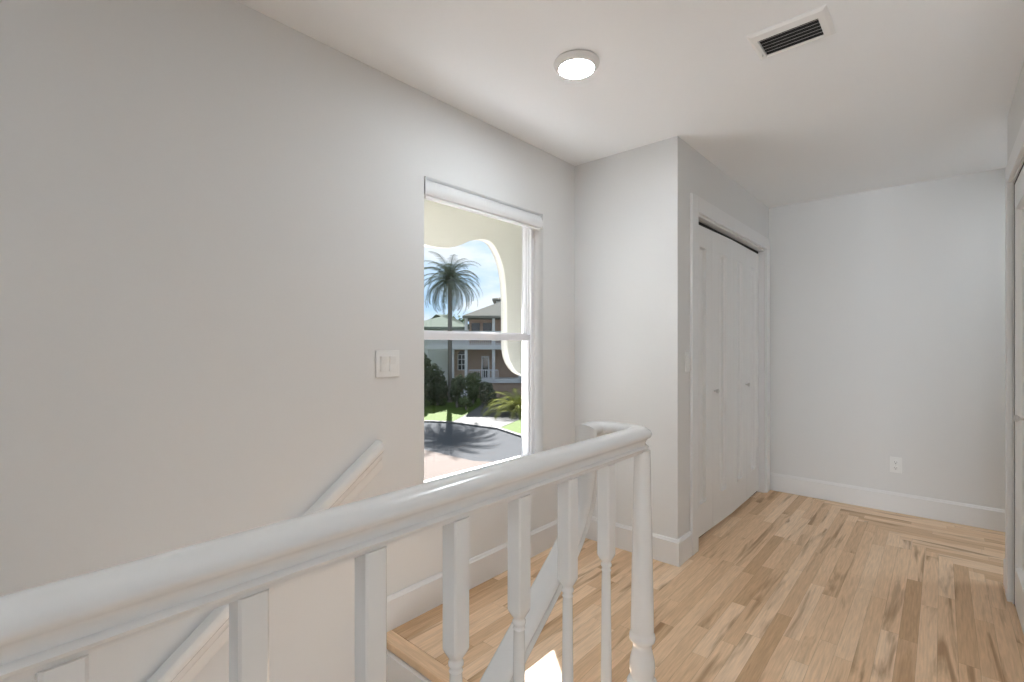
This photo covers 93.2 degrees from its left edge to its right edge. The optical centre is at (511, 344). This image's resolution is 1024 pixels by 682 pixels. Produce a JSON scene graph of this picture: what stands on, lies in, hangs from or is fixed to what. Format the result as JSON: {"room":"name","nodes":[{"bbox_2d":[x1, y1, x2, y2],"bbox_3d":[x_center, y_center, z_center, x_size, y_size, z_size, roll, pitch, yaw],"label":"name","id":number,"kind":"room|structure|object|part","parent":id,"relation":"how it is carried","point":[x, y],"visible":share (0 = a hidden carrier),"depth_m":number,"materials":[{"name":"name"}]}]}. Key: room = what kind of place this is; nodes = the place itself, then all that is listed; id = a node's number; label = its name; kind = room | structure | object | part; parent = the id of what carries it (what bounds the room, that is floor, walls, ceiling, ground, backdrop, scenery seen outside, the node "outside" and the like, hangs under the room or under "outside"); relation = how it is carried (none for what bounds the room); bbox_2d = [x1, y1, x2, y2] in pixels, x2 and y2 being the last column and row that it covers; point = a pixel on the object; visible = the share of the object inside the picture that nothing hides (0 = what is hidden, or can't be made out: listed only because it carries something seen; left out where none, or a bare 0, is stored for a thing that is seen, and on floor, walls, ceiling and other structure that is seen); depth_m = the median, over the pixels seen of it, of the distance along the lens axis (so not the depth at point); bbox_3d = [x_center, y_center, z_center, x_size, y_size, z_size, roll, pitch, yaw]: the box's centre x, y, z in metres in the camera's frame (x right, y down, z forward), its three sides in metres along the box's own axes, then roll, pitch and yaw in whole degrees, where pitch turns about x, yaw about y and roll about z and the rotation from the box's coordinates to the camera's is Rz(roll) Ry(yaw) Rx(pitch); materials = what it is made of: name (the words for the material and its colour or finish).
{"room":"stair landing","nodes":[
{"label":"stair landing","id":0,"kind":"room"},
{"bbox_2d":[0,0,574,681],"bbox_3d":[-2.388,1.408,0.180,0.170,5.190,8.300,0,0,42],"label":"wall","id":1,"kind":"structure","parent":0,"point":[212,211],"depth_m":1.62,"materials":[{"name":"paint"}]},
{"bbox_2d":[146,440,383,681],"bbox_3d":[-1.610,1.697,0.889,0.052,2.578,3.192,0,0,42],"label":"wall handrail","id":2,"kind":"object","parent":1,"relation":"attached to","point":[205,641],"visible":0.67,"depth_m":1.60,"materials":[{"name":"white paint"}]},
{"bbox_2d":[376,350,398,377],"bbox_3d":[-0.543,0.083,2.122,0.012,0.118,0.120,0,0,42],"label":"light switch","id":3,"kind":"object","parent":1,"relation":"attached to","point":[387,361],"visible":1,"depth_m":2.12,"materials":[{"name":"white plastic"}]},
{"bbox_2d":[387,650,431,681],"bbox_3d":[-1.180,2.519,0.517,1.183,2.467,3.150,0,0,42],"label":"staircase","id":4,"kind":"structure","parent":1,"relation":"attached to","point":[398,670],"depth_m":1.95,"materials":[{"name":"white paint"}]},
{"bbox_2d":[387,630,467,681],"bbox_3d":[-0.114,1.268,1.717,1.187,0.034,0.066,0,0,42],"label":"trim","id":5,"kind":"structure","parent":1,"relation":"attached to","point":[409,653],"depth_m":1.94,"materials":[{"name":"brown wood"}]},
{"bbox_2d":[387,520,556,631],"bbox_3d":[-0.079,1.179,2.643,0.015,0.147,1.480,0,0,42],"label":"baseboard","id":6,"kind":"structure","parent":1,"relation":"attached to","point":[413,601],"depth_m":2.34,"materials":[{"name":"paint"}]},
{"bbox_2d":[424,227,533,482],"bbox_3d":[-0.191,-0.046,2.688,0.068,1.502,0.909,0,0,42],"label":"window","id":7,"kind":"structure","parent":1,"relation":"in","point":[527,336],"depth_m":2.99,"materials":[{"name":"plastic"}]},
{"bbox_3d":[-0.200,-0.410,2.696,0.024,0.735,0.865,0,0,42],"label":"sash","id":8,"kind":"part","parent":7,"relation":"part of","materials":[{"name":"plastic"}]},
{"bbox_3d":[-0.181,0.315,2.679,0.024,0.755,0.865,0,0,42],"label":"sash","id":9,"kind":"part","parent":7,"relation":"part of","materials":[{"name":"plastic"}]},
{"bbox_3d":[-0.215,0.319,2.709,0.005,0.763,0.885,0,0,42],"label":"screen frame","id":10,"kind":"part","parent":7,"relation":"part of","materials":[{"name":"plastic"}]},
{"bbox_3d":[-0.189,-0.046,2.686,0.062,1.502,0.909,0,0,42],"label":"frame","id":11,"kind":"part","parent":7,"relation":"part of","materials":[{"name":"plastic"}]},
{"bbox_2d":[424,176,542,230],"bbox_3d":[-0.134,-0.746,2.637,0.070,0.098,0.901,0,0,42],"label":"roller blind","id":12,"kind":"object","parent":1,"relation":"attached to","point":[435,192],"visible":0.84,"depth_m":2.56,"materials":[{"name":"paint"}]},
{"bbox_3d":[-0.126,-0.704,2.630,0.021,0.014,0.877,0,0,42],"label":"rail","id":13,"kind":"part","parent":12,"relation":"part of","materials":[{"name":"white plastic"}]},
{"bbox_2d":[424,199,521,375],"bbox_3d":[0.203,0.253,4.365,0.070,2.900,5.600,0,0,42],"label":"wall","id":14,"kind":"structure","parent":0,"point":[445,226],"depth_m":3.99,"materials":[{"name":"beige paint"}]},
{"bbox_2d":[235,0,1023,207],"bbox_3d":[-0.377,-1.247,-0.221,3.671,0.120,10.370,0,0,42],"label":"ceiling","id":15,"kind":"structure","parent":0,"point":[902,92],"depth_m":2.11,"materials":[{"name":"paint"}]},
{"bbox_2d":[553,50,599,78],"bbox_3d":[0.271,-1.172,2.039,0.193,0.029,0.193,0,0,42],"label":"recessed light","id":16,"kind":"object","parent":15,"relation":"in","point":[573,64],"visible":1,"depth_m":2.00,"materials":[{"name":"white plastic"}]},
{"bbox_2d":[559,59,593,78],"bbox_3d":[0.271,-1.161,2.039,0.147,0.008,0.147,0,0,42],"label":"diffuser","id":17,"kind":"object","parent":16,"relation":"attached to","point":[568,68],"depth_m":2.03,"materials":[{"name":"white plastic"}]},
{"bbox_2d":[746,5,835,59],"bbox_3d":[1.065,-1.178,1.849,0.262,0.018,0.204,0,0,42],"label":"ceiling vent","id":18,"kind":"object","parent":15,"relation":"in","point":[815,24],"visible":1,"depth_m":1.84,"materials":[{"name":"white plastic"}]},
{"bbox_2d":[575,136,685,539],"bbox_3d":[0.655,0.053,3.082,0.870,2.480,0.120,0,0,42],"label":"wall","id":19,"kind":"structure","parent":0,"point":[630,205],"depth_m":2.92,"materials":[{"name":"paint"}]},
{"bbox_2d":[586,516,679,566],"bbox_3d":[0.679,1.179,2.970,0.715,0.147,0.015,0,0,42],"label":"baseboard","id":20,"kind":"structure","parent":19,"relation":"attached to","point":[666,549],"depth_m":2.83,"materials":[{"name":"paint"}]},
{"bbox_2d":[392,490,1023,681],"bbox_3d":[1.148,1.273,1.535,3.521,0.040,5.620,0,0,42],"label":"floor","id":21,"kind":"structure","parent":0,"point":[786,587],"depth_m":2.28,"materials":[{"name":"brown wood"}]},
{"bbox_2d":[0,421,656,681],"bbox_3d":[-0.775,1.591,0.075,0.204,2.765,3.284,0,0,42],"label":"stair railing","id":22,"kind":"object","parent":21,"relation":"on","point":[49,632],"visible":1,"depth_m":0.64,"materials":[{"name":"white paint"}]},
{"bbox_3d":[0.332,0.760,1.232,0.085,0.984,0.085,0,0,42],"label":"newel post","id":23,"kind":"part","parent":22,"relation":"part of","materials":[{"name":"white paint"}]},
{"bbox_2d":[686,143,768,532],"bbox_3d":[1.583,0.053,3.556,0.110,2.480,1.820,0,0,42],"label":"wall","id":24,"kind":"structure","parent":0,"point":[704,179],"depth_m":3.11,"materials":[{"name":"paint"}]},
{"bbox_2d":[678,531,691,565],"bbox_3d":[1.004,1.179,2.809,0.015,0.147,0.175,0,0,42],"label":"baseboard","id":25,"kind":"structure","parent":24,"relation":"attached to","point":[686,539],"depth_m":2.81,"materials":[{"name":"paint"}]},
{"bbox_2d":[699,222,758,537],"bbox_3d":[1.596,0.229,3.558,0.091,2.045,1.510,0,0,42],"label":"door","id":26,"kind":"structure","parent":24,"relation":"in","point":[728,268],"depth_m":3.45,"materials":[{"name":"paint"}]},
{"bbox_2d":[690,193,769,555],"bbox_3d":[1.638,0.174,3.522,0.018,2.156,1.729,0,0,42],"label":"trim","id":27,"kind":"structure","parent":24,"relation":"attached to","point":[698,205],"depth_m":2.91,"materials":[{"name":"paint"}]},
{"bbox_2d":[769,168,1004,509],"bbox_3d":[3.098,0.053,3.508,3.621,2.480,0.120,0,0,42],"label":"wall","id":28,"kind":"structure","parent":0,"point":[887,305],"depth_m":3.63,"materials":[{"name":"paint"}]},
{"bbox_2d":[770,473,1004,531],"bbox_3d":[3.270,1.179,3.265,2.801,0.147,0.015,0,0,42],"label":"baseboard","id":29,"kind":"structure","parent":28,"relation":"attached to","point":[989,518],"depth_m":3.62,"materials":[{"name":"paint"}]},
{"bbox_2d":[890,456,901,473],"bbox_3d":[2.872,0.899,3.622,0.072,0.117,0.009,0,0,42],"label":"wall outlet","id":30,"kind":"object","parent":28,"relation":"attached to","point":[895,462],"visible":1,"depth_m":3.62,"materials":[{"name":"white plastic"}]},
{"bbox_2d":[1007,62,1023,178],"bbox_3d":[1.830,0.053,1.585,0.120,2.480,2.400,0,0,42],"label":"wall","id":31,"kind":"structure","parent":0,"point":[1015,117],"depth_m":2.22,"materials":[{"name":"paint"}]},
{"bbox_2d":[1003,559,1004,588],"bbox_3d":[2.530,1.179,2.476,0.015,0.147,0.138,0,0,42],"label":"baseboard","id":32,"kind":"structure","parent":31,"relation":"attached to","point":[1003,559],"depth_m":2.51,"materials":[{"name":"paint"}]},
{"bbox_2d":[1005,119,1023,603],"bbox_3d":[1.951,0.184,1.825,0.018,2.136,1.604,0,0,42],"label":"trim","id":33,"kind":"structure","parent":31,"relation":"attached to","point":[1017,153],"depth_m":2.36,"materials":[{"name":"paint"}]},
{"bbox_2d":[1013,163,1023,634],"bbox_3d":[1.966,0.236,1.812,0.077,2.031,1.400,0,0,42],"label":"door","id":34,"kind":"structure","parent":31,"relation":"in","point":[1018,417],"depth_m":2.22,"materials":[{"name":"paint"}]},
{"bbox_3d":[2.149,0.313,2.051,0.032,0.031,0.031,0,0,42],"label":"knob","id":35,"kind":"part","parent":34,"relation":"part of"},
{"label":"outside","id":36,"kind":"structure","parent":0,"visible":0},
{"bbox_2d":[424,420,521,437],"bbox_3d":[-4.814,4.173,24.593,21.554,0.100,4.339,0,0,30],"label":"curb","id":37,"kind":"object","parent":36,"point":[431,421],"visible":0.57,"depth_m":24.75,"materials":[{"name":"concrete"}]},
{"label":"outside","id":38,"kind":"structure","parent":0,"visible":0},
{"bbox_2d":[455,398,520,426],"bbox_3d":[-0.947,4.180,32.038,3.515,0.045,15.482,0,0,5],"label":"driveway","id":39,"kind":"structure","parent":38,"point":[475,416],"depth_m":27.71,"materials":[{"name":"concrete"}]},
{"bbox_2d":[478,381,497,405],"bbox_3d":[-1.642,3.292,32.917,1.346,1.805,1.272,0,0,42],"label":"bush","id":40,"kind":"object","parent":39,"relation":"on","point":[485,391],"visible":0.92,"depth_m":32.63,"materials":[{"name":"green plant"}]},
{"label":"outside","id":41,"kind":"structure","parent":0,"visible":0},
{"bbox_2d":[424,398,480,420],"bbox_3d":[-16.149,4.178,34.383,30.200,0.050,30.000,0,0,42],"label":"lawn","id":42,"kind":"structure","parent":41,"point":[449,411],"depth_m":30.17,"materials":[{"name":"green plant"}]},
{"bbox_2d":[424,352,433,405],"bbox_3d":[-6.923,1.879,33.081,3.208,4.834,2.616,0,0,42],"label":"bush","id":43,"kind":"object","parent":42,"relation":"on","point":[427,362],"visible":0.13,"depth_m":32.65,"materials":[{"name":"green plant"}]},
{"bbox_2d":[428,363,448,404],"bbox_3d":[-5.064,2.736,33.377,1.762,2.961,1.416,0,0,42],"label":"bush","id":44,"kind":"object","parent":42,"relation":"on","point":[440,385],"visible":0.92,"depth_m":33.24,"materials":[{"name":"green plant"}]},
{"bbox_2d":[424,251,482,401],"bbox_3d":[-4.463,-1.178,35.186,5.146,10.661,5.027,0,0,29],"label":"palm tree","id":45,"kind":"object","parent":42,"relation":"on","point":[451,277],"visible":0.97,"depth_m":34.95,"materials":[{"name":"green plant"}]},
{"bbox_2d":[449,374,465,406],"bbox_3d":[-3.689,3.058,32.230,1.496,2.296,1.341,0,0,42],"label":"bush","id":46,"kind":"object","parent":42,"relation":"on","point":[458,384],"visible":0.98,"depth_m":31.97,"materials":[{"name":"green plant"}]},
{"bbox_2d":[458,396,472,409],"bbox_3d":[-2.957,3.708,31.011,1.012,0.906,0.969,0,0,42],"label":"bush","id":47,"kind":"object","parent":42,"relation":"on","point":[464,401],"visible":1,"depth_m":30.83,"materials":[{"name":"green plant"}]},
{"bbox_2d":[464,372,481,403],"bbox_3d":[-2.794,3.037,34.107,1.367,2.363,1.343,0,0,42],"label":"bush","id":48,"kind":"object","parent":42,"relation":"on","point":[472,389],"visible":0.95,"depth_m":33.90,"materials":[{"name":"green plant"}]},
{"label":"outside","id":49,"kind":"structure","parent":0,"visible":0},
{"bbox_2d":[501,400,521,433],"bbox_3d":[6.157,4.178,31.520,16.116,0.050,26.300,0,0,-12],"label":"lawn","id":50,"kind":"structure","parent":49,"point":[516,426],"depth_m":24.63,"materials":[{"name":"green plant"}]},
{"bbox_2d":[424,297,521,397],"bbox_3d":[-0.053,-0.036,42.100,18.106,9.460,11.800,0,0,0],"label":"house","id":51,"kind":"structure","parent":50,"relation":"on","point":[485,357],"depth_m":39.74,"materials":[{"name":"beige brick"}]},
{"bbox_3d":[-0.219,-0.539,38.050,12.487,1.099,0.080,0,0,0],"label":"balustrade","id":52,"kind":"part","parent":51,"relation":"part of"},
{"bbox_3d":[-2.237,2.308,38.050,2.327,0.742,0.080,0,0,0],"label":"balustrade","id":53,"kind":"part","parent":51,"relation":"part of","materials":[{"name":"white wood"}]},
{"bbox_3d":[-2.187,1.796,39.735,0.650,1.766,0.110,0,0,0],"label":"door frame","id":54,"kind":"part","parent":51,"relation":"part of","materials":[{"name":"white wood"}]},
{"bbox_3d":[-2.198,1.855,39.760,0.471,1.649,0.080,0,0,0],"label":"door","id":55,"kind":"part","parent":51,"relation":"part of","materials":[{"name":"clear glass"}]},
{"bbox_2d":[480,388,521,419],"bbox_3d":[0.250,4.029,28.945,4.877,2.673,4.960,0,0,42],"label":"areca palm","id":56,"kind":"object","parent":50,"relation":"on","point":[515,407],"visible":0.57,"depth_m":28.67,"materials":[{"name":"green plant"}]},
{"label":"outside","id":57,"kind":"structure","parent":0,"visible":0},
{"bbox_2d":[424,450,492,480],"bbox_3d":[-7.190,4.185,7.717,14.000,0.025,42.000,0,0,42],"label":"paving","id":58,"kind":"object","parent":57,"point":[436,464],"visible":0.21,"depth_m":16.88,"materials":[{"name":"beige concrete"}]},
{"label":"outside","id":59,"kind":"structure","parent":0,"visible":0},
{"bbox_2d":[424,403,521,461],"bbox_3d":[-5.847,4.303,38.611,120.000,0.200,130.000,0,0,42],"label":"street","id":60,"kind":"structure","parent":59,"point":[473,443],"depth_m":20.84,"materials":[{"name":"grey asphalt"}]},
{"bbox_2d":[428,315,468,325],"bbox_3d":[-10.068,-0.322,74.438,7.989,8.950,8.531,0,0,8],"label":"tree","id":61,"kind":"object","parent":60,"relation":"on","point":[459,319],"visible":0.02,"depth_m":74.55,"materials":[{"name":"green plant"}]}
]}

